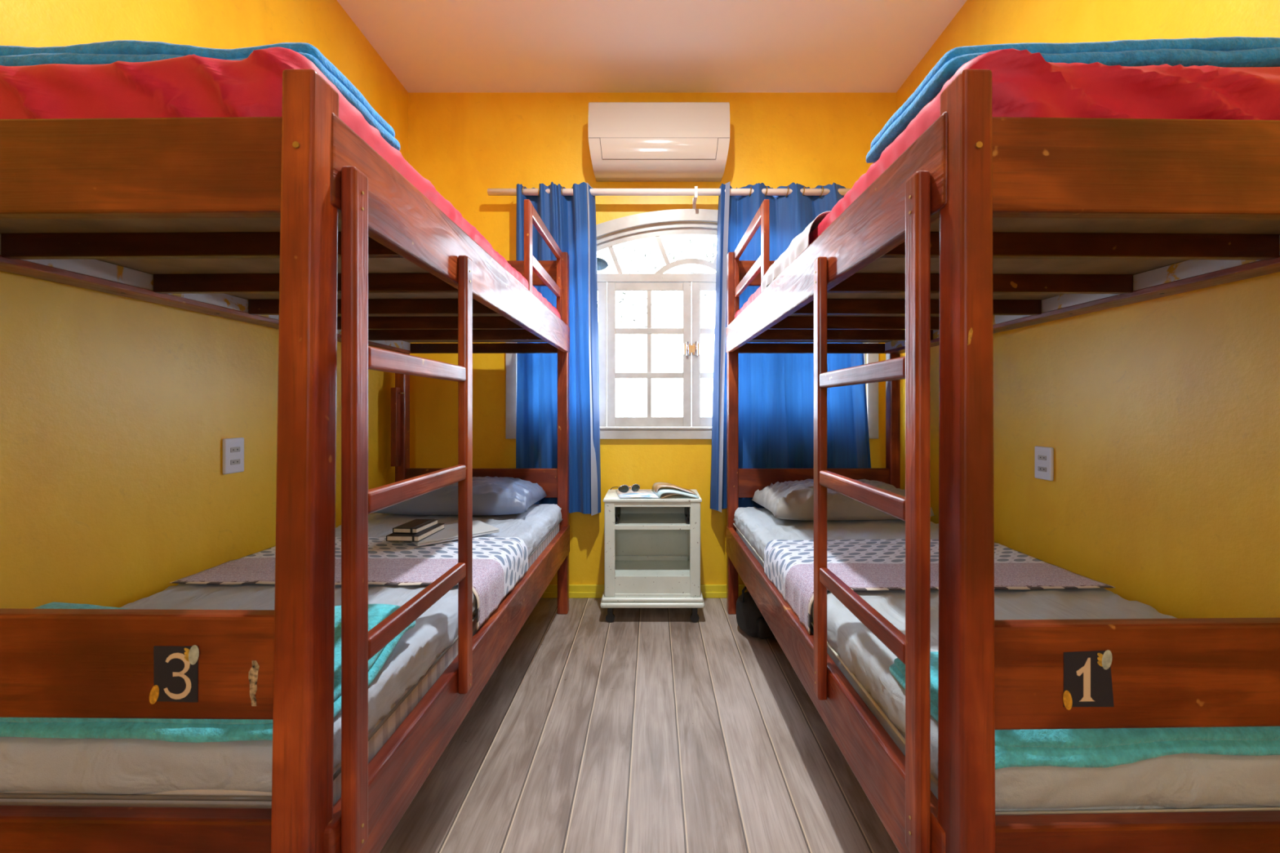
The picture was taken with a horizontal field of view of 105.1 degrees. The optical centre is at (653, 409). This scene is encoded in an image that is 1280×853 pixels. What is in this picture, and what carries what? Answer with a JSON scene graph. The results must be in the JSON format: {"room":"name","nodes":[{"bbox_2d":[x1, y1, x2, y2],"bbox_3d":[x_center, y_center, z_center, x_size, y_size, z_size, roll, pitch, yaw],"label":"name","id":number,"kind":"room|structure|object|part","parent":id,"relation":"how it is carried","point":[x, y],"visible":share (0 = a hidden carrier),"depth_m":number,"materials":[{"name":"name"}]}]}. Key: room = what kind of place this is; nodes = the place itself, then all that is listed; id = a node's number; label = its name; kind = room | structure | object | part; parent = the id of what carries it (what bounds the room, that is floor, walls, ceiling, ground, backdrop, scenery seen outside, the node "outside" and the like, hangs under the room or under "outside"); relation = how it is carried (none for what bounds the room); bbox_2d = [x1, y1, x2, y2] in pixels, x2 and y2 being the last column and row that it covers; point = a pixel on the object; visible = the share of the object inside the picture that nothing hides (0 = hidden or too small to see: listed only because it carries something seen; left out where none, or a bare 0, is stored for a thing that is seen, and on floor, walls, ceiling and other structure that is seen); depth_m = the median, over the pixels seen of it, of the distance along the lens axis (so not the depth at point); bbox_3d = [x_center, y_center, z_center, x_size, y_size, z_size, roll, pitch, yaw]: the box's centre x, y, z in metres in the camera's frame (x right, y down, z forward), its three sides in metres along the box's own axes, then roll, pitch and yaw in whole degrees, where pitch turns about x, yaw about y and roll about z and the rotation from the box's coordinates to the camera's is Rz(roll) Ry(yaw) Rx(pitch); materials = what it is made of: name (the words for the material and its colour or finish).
{"room":"dormitory","nodes":[
{"label":"dormitory","id":0,"kind":"room"},
{"bbox_2d":[0,0,408,608],"bbox_3d":[-1.500,-0.379,0.715,0.120,2.967,4.630,0,0,0],"label":"wall","id":1,"kind":"structure","parent":0,"point":[117,412],"depth_m":1.37,"materials":[{"name":"yellow paint"}]},
{"bbox_2d":[222,437,244,474],"bbox_3d":[-1.434,0.159,1.675,0.012,0.120,0.080,0,0,0],"label":"power outlet","id":2,"kind":"object","parent":1,"relation":"attached to","point":[233,448],"visible":1,"depth_m":1.67,"materials":[{"name":"white plastic"}]},
{"bbox_2d":[230,458,239,465],"bbox_3d":[-1.430,0.181,1.675,0.003,0.018,0.038,0,0,0],"label":"socket","id":3,"kind":"object","parent":2,"relation":"attached to","point":[233,461],"depth_m":1.67,"materials":[{"name":"grey plastic"}]},
{"bbox_2d":[230,446,239,453],"bbox_3d":[-1.430,0.139,1.675,0.003,0.018,0.038,0,0,0],"label":"socket","id":4,"kind":"object","parent":2,"relation":"attached to","point":[233,449],"depth_m":1.67,"materials":[{"name":"grey plastic"}]},
{"bbox_2d":[379,598,899,852],"bbox_3d":[-0.005,1.155,0.655,3.110,0.100,4.750,0,0,0],"label":"floor","id":5,"kind":"structure","parent":0,"point":[645,730],"depth_m":1.58,"materials":[{"name":"grey wood"}]},
{"bbox_2d":[0,69,569,852],"bbox_3d":[-0.926,0.130,1.700,0.965,1.951,1.993,0,0,1],"label":"bunk bed","id":6,"kind":"object","parent":5,"relation":"on","point":[292,224],"visible":0.94,"depth_m":0.73,"materials":[{"name":"brown wood"}]},
{"bbox_3d":[-0.926,-0.364,1.691,0.851,0.012,1.890,0,0,1],"label":"panel","id":7,"kind":"part","parent":6,"relation":"part of","materials":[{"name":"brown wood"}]},
{"bbox_2d":[0,46,560,319],"bbox_3d":[-0.928,-0.454,1.674,0.864,0.204,1.913,0,0,1],"label":"sheet","id":8,"kind":"object","parent":6,"relation":"on","point":[189,86],"visible":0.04,"depth_m":0.75,"materials":[{"name":"red fabric"}]},
{"bbox_2d":[0,40,399,150],"bbox_3d":[-0.937,-0.572,0.920,0.806,0.062,0.273,0,0,1],"label":"blanket","id":9,"kind":"object","parent":8,"relation":"on","point":[127,51],"visible":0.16,"depth_m":0.79,"materials":[{"name":"blue fabric"}]},
{"bbox_2d":[0,503,562,808],"bbox_3d":[-0.940,0.613,1.692,0.897,0.230,1.894,0,0,1],"label":"mattress","id":10,"kind":"object","parent":6,"relation":"on","point":[34,771],"visible":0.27,"depth_m":0.76,"materials":[{"name":"beige and brown striped cotton ticking"}]},
{"bbox_2d":[0,602,415,742],"bbox_3d":[-0.918,0.465,0.909,0.806,0.099,0.338,0,0,1],"label":"blanket","id":11,"kind":"object","parent":10,"relation":"on","point":[181,731],"visible":0.1,"depth_m":0.75,"materials":[{"name":"teal fabric"}]},
{"bbox_2d":[169,537,528,630],"bbox_3d":[-0.923,0.554,1.632,0.882,0.131,0.512,0,0,1],"label":"bedspread","id":12,"kind":"object","parent":10,"relation":"on","point":[499,563],"visible":0.59,"depth_m":1.56,"materials":[{"name":"fabric"}]},
{"bbox_2d":[411,520,499,546],"bbox_3d":[-0.790,0.480,1.912,0.304,0.015,0.212,0,0,-42],"label":"magazine","id":13,"kind":"object","parent":10,"relation":"on","point":[450,533],"visible":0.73,"depth_m":1.88,"materials":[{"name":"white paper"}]},
{"bbox_2d":[386,523,444,542],"bbox_3d":[-0.888,0.462,1.842,0.120,0.021,0.197,0,0,3],"label":"notebook","id":14,"kind":"object","parent":13,"relation":"on","point":[408,537],"visible":0.75,"depth_m":1.76,"materials":[{"name":"beige paper"}]},
{"bbox_2d":[392,519,438,533],"bbox_3d":[-0.894,0.441,1.850,0.092,0.019,0.152,0,0,5],"label":"notebook","id":15,"kind":"object","parent":14,"relation":"on","point":[416,526],"visible":1,"depth_m":1.82,"materials":[{"name":"brown paper"}]},
{"bbox_2d":[373,475,546,515],"bbox_3d":[-0.926,0.419,2.421,0.720,0.169,0.420,0,0,1],"label":"pillow","id":16,"kind":"object","parent":10,"relation":"on","point":[495,495],"visible":0.65,"depth_m":2.24,"materials":[{"name":"fabric"}]},
{"bbox_3d":[-0.520,0.308,0.731,0.073,1.594,0.062,0,0,1],"label":"post","id":17,"kind":"part","parent":6,"relation":"part of","materials":[{"name":"brown wood"}]},
{"bbox_3d":[-1.368,0.130,2.673,0.055,1.951,0.058,0,0,1],"label":"post","id":18,"kind":"part","parent":6,"relation":"part of","materials":[{"name":"brown wood"}]},
{"bbox_3d":[-0.484,0.708,1.711,0.031,0.151,1.950,0,0,1],"label":"rail","id":19,"kind":"part","parent":6,"relation":"part of","materials":[{"name":"brown wood"}]},
{"bbox_3d":[-0.484,-0.379,1.711,0.031,0.143,1.950,0,0,1],"label":"rail","id":20,"kind":"part","parent":6,"relation":"part of","materials":[{"name":"brown wood"}]},
{"bbox_3d":[-0.928,0.402,2.664,0.835,0.157,0.025,0,0,1],"label":"headboard","id":21,"kind":"part","parent":6,"relation":"part of","materials":[{"name":"brown wood"}]},
{"bbox_3d":[-0.509,-0.610,1.996,0.024,0.473,0.052,0,0,1],"label":"guard post","id":22,"kind":"part","parent":6,"relation":"part of","materials":[{"name":"brown wood"}]},
{"bbox_3d":[-0.928,-0.737,2.664,0.835,0.134,0.025,0,0,1],"label":"headboard","id":23,"kind":"part","parent":6,"relation":"part of","materials":[{"name":"brown wood"}]},
{"bbox_3d":[-0.504,-0.618,2.326,0.024,0.045,0.611,0,0,1],"label":"guard rail","id":24,"kind":"part","parent":6,"relation":"part of","materials":[{"name":"brown wood"}]},
{"bbox_3d":[-0.504,-0.821,2.326,0.024,0.048,0.611,0,0,1],"label":"guard rail","id":25,"kind":"part","parent":6,"relation":"part of","materials":[{"name":"brown wood"}]},
{"bbox_3d":[-0.500,-0.610,2.613,0.024,0.473,0.035,0,0,1],"label":"guard post","id":26,"kind":"part","parent":6,"relation":"part of","materials":[{"name":"brown wood"}]},
{"bbox_3d":[-0.488,0.130,2.661,0.055,1.951,0.058,0,0,1],"label":"post","id":27,"kind":"part","parent":6,"relation":"part of","materials":[{"name":"brown wood"}]},
{"bbox_2d":[600,489,704,622],"bbox_3d":[-0.003,0.785,2.674,0.538,0.640,0.332,0,0,0],"label":"nightstand","id":28,"kind":"object","parent":5,"relation":"on","point":[652,545],"visible":1,"depth_m":2.54,"materials":[{"name":"white wood"}]},
{"bbox_2d":[614,513,689,529],"bbox_3d":[-0.003,0.614,2.682,0.466,0.023,0.296,0,0,0],"label":"shelf","id":29,"kind":"object","parent":28,"relation":"attached to","point":[627,521],"depth_m":2.61,"materials":[{"name":"white wood"}]},
{"bbox_3d":[-0.003,0.914,2.544,0.392,0.094,0.012,0,0,0],"label":"panel","id":30,"kind":"part","parent":28,"relation":"part of","materials":[{"name":"white wood"}]},
{"bbox_2d":[615,555,689,575],"bbox_3d":[-0.003,0.863,2.685,0.466,0.040,0.290,0,0,0],"label":"shelf","id":31,"kind":"object","parent":28,"relation":"attached to","point":[625,565],"depth_m":2.72,"materials":[{"name":"white wood"}]},
{"bbox_2d":[615,482,698,498],"bbox_3d":[0.013,0.439,2.656,0.450,0.050,0.233,0,0,0],"label":"magazine","id":32,"kind":"object","parent":28,"relation":"on","point":[660,490],"visible":0.94,"depth_m":2.62,"materials":[{"name":"white paper"}]},
{"bbox_2d":[609,484,639,493],"bbox_3d":[-0.155,0.430,2.710,0.137,0.045,0.138,0,0,-28],"label":"sunglasses","id":33,"kind":"object","parent":32,"relation":"on","point":[635,487],"visible":1,"depth_m":2.65,"materials":[{"name":"black glass"}]},
{"bbox_2d":[736,586,774,639],"bbox_3d":[0.551,0.982,2.419,0.264,0.257,0.233,0,0,-14],"label":"backpack","id":34,"kind":"object","parent":5,"relation":"on","point":[749,619],"visible":0.37,"depth_m":2.33,"materials":[{"name":"black fabric"}]},
{"bbox_3d":[0.457,0.895,2.390,0.070,0.083,0.022,0,0,-38],"label":"handle","id":35,"kind":"part","parent":34,"relation":"part of","materials":[{"name":"black fabric"}]},
{"bbox_2d":[725,69,1279,852],"bbox_3d":[0.876,0.130,1.702,0.965,1.951,1.993,0,0,-1],"label":"bunk bed","id":36,"kind":"object","parent":5,"relation":"on","point":[984,225],"visible":0.9,"depth_m":0.73,"materials":[{"name":"brown wood"}]},
{"bbox_3d":[0.432,0.130,2.661,0.055,1.951,0.058,0,0,-1],"label":"post","id":37,"kind":"part","parent":36,"relation":"part of","materials":[{"name":"brown wood"}]},
{"bbox_3d":[0.445,-0.610,2.613,0.024,0.473,0.035,0,0,-1],"label":"guard post","id":38,"kind":"part","parent":36,"relation":"part of","materials":[{"name":"brown wood"}]},
{"bbox_3d":[0.451,-0.618,2.326,0.024,0.045,0.611,0,0,-1],"label":"guard rail","id":39,"kind":"part","parent":36,"relation":"part of","materials":[{"name":"brown wood"}]},
{"bbox_3d":[0.451,-0.821,2.326,0.024,0.048,0.611,0,0,-1],"label":"guard rail","id":40,"kind":"part","parent":36,"relation":"part of","materials":[{"name":"brown wood"}]},
{"bbox_3d":[0.872,-0.737,2.666,0.835,0.134,0.025,0,0,-1],"label":"headboard","id":41,"kind":"part","parent":36,"relation":"part of","materials":[{"name":"brown wood"}]},
{"bbox_3d":[0.457,-0.610,1.996,0.024,0.473,0.052,0,0,-1],"label":"guard post","id":42,"kind":"part","parent":36,"relation":"part of","materials":[{"name":"brown wood"}]},
{"bbox_3d":[0.872,0.402,2.666,0.835,0.157,0.025,0,0,-1],"label":"headboard","id":43,"kind":"part","parent":36,"relation":"part of","materials":[{"name":"brown wood"}]},
{"bbox_3d":[0.434,0.712,1.711,0.031,0.151,1.950,0,0,-1],"label":"rail","id":44,"kind":"part","parent":36,"relation":"part of","materials":[{"name":"brown wood"}]},
{"bbox_3d":[0.434,-0.379,1.711,0.031,0.143,1.950,0,0,-1],"label":"rail","id":45,"kind":"part","parent":36,"relation":"part of","materials":[{"name":"brown wood"}]},
{"bbox_3d":[1.312,0.130,2.678,0.055,1.951,0.058,0,0,-1],"label":"post","id":46,"kind":"part","parent":36,"relation":"part of","materials":[{"name":"brown wood"}]},
{"bbox_3d":[0.467,0.308,0.732,0.055,1.594,0.062,0,0,-1],"label":"post","id":47,"kind":"part","parent":36,"relation":"part of","materials":[{"name":"brown wood"}]},
{"bbox_2d":[733,506,1279,814],"bbox_3d":[0.890,0.623,1.695,0.897,0.210,1.896,0,0,-1],"label":"mattress","id":48,"kind":"object","parent":36,"relation":"on","point":[1181,782],"visible":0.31,"depth_m":0.93,"materials":[{"name":"white fabric"}]},
{"bbox_2d":[751,479,934,520],"bbox_3d":[0.900,0.435,2.409,0.740,0.175,0.430,0,0,-3],"label":"pillow","id":49,"kind":"object","parent":48,"relation":"on","point":[788,500],"visible":0.66,"depth_m":2.22,"materials":[{"name":"grey fabric"}]},
{"bbox_2d":[764,538,1115,635],"bbox_3d":[0.874,0.571,1.657,0.883,0.127,0.541,0,0,-1],"label":"bedspread","id":50,"kind":"object","parent":48,"relation":"on","point":[862,565],"visible":0.71,"depth_m":1.59,"materials":[{"name":"fabric"}]},
{"bbox_2d":[888,651,1279,769],"bbox_3d":[0.874,0.517,0.871,0.803,0.075,0.251,0,0,-1],"label":"blanket","id":51,"kind":"object","parent":48,"relation":"on","point":[1109,747],"visible":0.14,"depth_m":0.75,"materials":[{"name":"teal fabric"}]},
{"bbox_2d":[734,48,1279,318],"bbox_3d":[0.879,-0.451,1.670,0.880,0.199,1.928,0,0,-1],"label":"mattress","id":52,"kind":"object","parent":36,"relation":"on","point":[1024,85],"visible":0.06,"depth_m":0.73,"materials":[{"name":"red fabric"}]},
{"bbox_2d":[760,210,831,293],"bbox_3d":[0.789,-0.507,1.637,0.741,0.113,0.545,0,0,-1],"label":"sheet","id":53,"kind":"object","parent":52,"relation":"on","point":[799,243],"visible":0.21,"depth_m":1.55,"materials":[{"name":"white fabric"}]},
{"bbox_2d":[866,36,1279,163],"bbox_3d":[0.881,-0.582,0.942,0.829,0.087,0.311,0,0,-1],"label":"blanket","id":54,"kind":"object","parent":52,"relation":"on","point":[1219,51],"visible":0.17,"depth_m":0.80,"materials":[{"name":"blue fabric"}]},
{"bbox_3d":[0.876,-0.364,1.694,0.851,0.012,1.890,0,0,-1],"label":"panel","id":55,"kind":"part","parent":36,"relation":"part of","materials":[{"name":"brown wood"}]},
{"bbox_2d":[408,92,896,584],"bbox_3d":[-0.005,-0.379,2.945,2.870,2.967,0.130,0,0,0],"label":"wall","id":56,"kind":"structure","parent":0,"point":[466,144],"depth_m":2.88,"materials":[{"name":"yellow paint"}]},
{"bbox_2d":[596,257,608,270],"bbox_3d":[-0.390,-1.259,3.220,0.164,0.578,0.420,0,0,0],"label":"lamp","id":57,"kind":"object","parent":56,"relation":"attached to","point":[602,264],"visible":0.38,"depth_m":3.35,"materials":[{"name":"blue glass"}]},
{"bbox_2d":[540,584,747,598],"bbox_3d":[-0.005,1.067,2.870,2.870,0.075,0.020,0,0,0],"label":"baseboard","id":58,"kind":"structure","parent":56,"relation":"attached to","point":[575,591],"depth_m":2.87,"materials":[{"name":"yellow paint"}]},
{"bbox_2d":[588,102,729,182],"bbox_3d":[0.033,-1.513,2.779,0.776,0.360,0.202,0,0,0],"label":"air conditioner","id":59,"kind":"object","parent":56,"relation":"attached to","point":[628,141],"visible":1,"depth_m":2.68,"materials":[{"name":"beige plastic"}]},
{"bbox_2d":[487,186,851,208],"bbox_3d":[0.134,-1.210,2.816,2.133,0.089,0.126,0,0,0],"label":"curtain rod","id":60,"kind":"object","parent":56,"relation":"attached to","point":[695,192],"visible":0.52,"depth_m":2.76,"materials":[{"name":"white metal"}]},
{"bbox_2d":[515,182,600,515],"bbox_3d":[-0.539,-0.339,2.766,0.482,1.865,0.099,0,0,0],"label":"curtain","id":61,"kind":"object","parent":60,"relation":"hanging from","point":[571,220],"visible":0.66,"depth_m":2.76,"materials":[{"name":"blue fabric"}]},
{"bbox_2d":[710,182,871,512],"bbox_3d":[0.797,-0.344,2.773,0.941,1.862,0.100,0,0,0],"label":"curtain","id":62,"kind":"object","parent":60,"relation":"hanging from","point":[776,390],"visible":0.49,"depth_m":2.78,"materials":[{"name":"blue fabric"}]},
{"bbox_2d":[505,208,878,439],"bbox_3d":[0.228,-0.497,2.913,2.257,1.344,0.134,0,0,0],"label":"window","id":63,"kind":"structure","parent":56,"relation":"in","point":[691,425],"depth_m":2.89,"materials":[{"name":"white paint"}]},
{"bbox_3d":[0.228,0.141,2.913,2.050,0.068,0.134,0,0,0],"label":"sill","id":64,"kind":"part","parent":63,"relation":"part of","materials":[{"name":"white paint"}]},
{"bbox_3d":[0.228,-0.497,2.920,2.048,1.209,0.071,0,0,0],"label":"frame","id":65,"kind":"part","parent":63,"relation":"part of","materials":[{"name":"white paint"}]},
{"bbox_2d":[337,0,967,92],"bbox_3d":[-0.005,-1.912,0.655,3.110,0.100,4.750,0,0,0],"label":"ceiling","id":66,"kind":"structure","parent":0,"point":[429,46],"depth_m":2.48,"materials":[{"name":"white paint"}]},
{"bbox_2d":[896,0,1279,618],"bbox_3d":[1.490,-0.379,0.715,0.120,2.967,4.630,0,0,0],"label":"wall","id":67,"kind":"structure","parent":0,"point":[1160,417],"depth_m":1.42,"materials":[{"name":"yellow paint"}]},
{"bbox_2d":[1034,445,1053,480],"bbox_3d":[1.424,0.197,1.785,0.012,0.120,0.080,0,0,0],"label":"power outlet","id":68,"kind":"object","parent":67,"relation":"attached to","point":[1043,455],"visible":1,"depth_m":1.78,"materials":[{"name":"white plastic"}]},
{"bbox_2d":[1038,466,1046,471],"bbox_3d":[1.420,0.219,1.785,0.003,0.018,0.038,0,0,0],"label":"socket","id":69,"kind":"object","parent":68,"relation":"attached to","point":[1040,468],"depth_m":1.78,"materials":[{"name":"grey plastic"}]},
{"bbox_2d":[1038,454,1046,460],"bbox_3d":[1.420,0.177,1.785,0.003,0.018,0.038,0,0,0],"label":"socket","id":70,"kind":"object","parent":68,"relation":"attached to","point":[1041,457],"depth_m":1.78,"materials":[{"name":"grey plastic"}]},
{"label":"outside","id":71,"kind":"structure","parent":0,"visible":0},
{"bbox_3d":[0.000,1.480,9.520,18.000,0.150,12.960,0,0,0],"label":"ground","id":72,"kind":"structure","parent":71,"visible":0},
{"bbox_2d":[596,235,716,346],"bbox_3d":[0.667,-0.878,6.818,4.562,4.572,2.300,0,0,0],"label":"tree","id":73,"kind":"object","parent":72,"relation":"on","point":[713,245],"visible":0.27,"depth_m":6.79,"materials":[{"name":"grey plant"}]}
]}

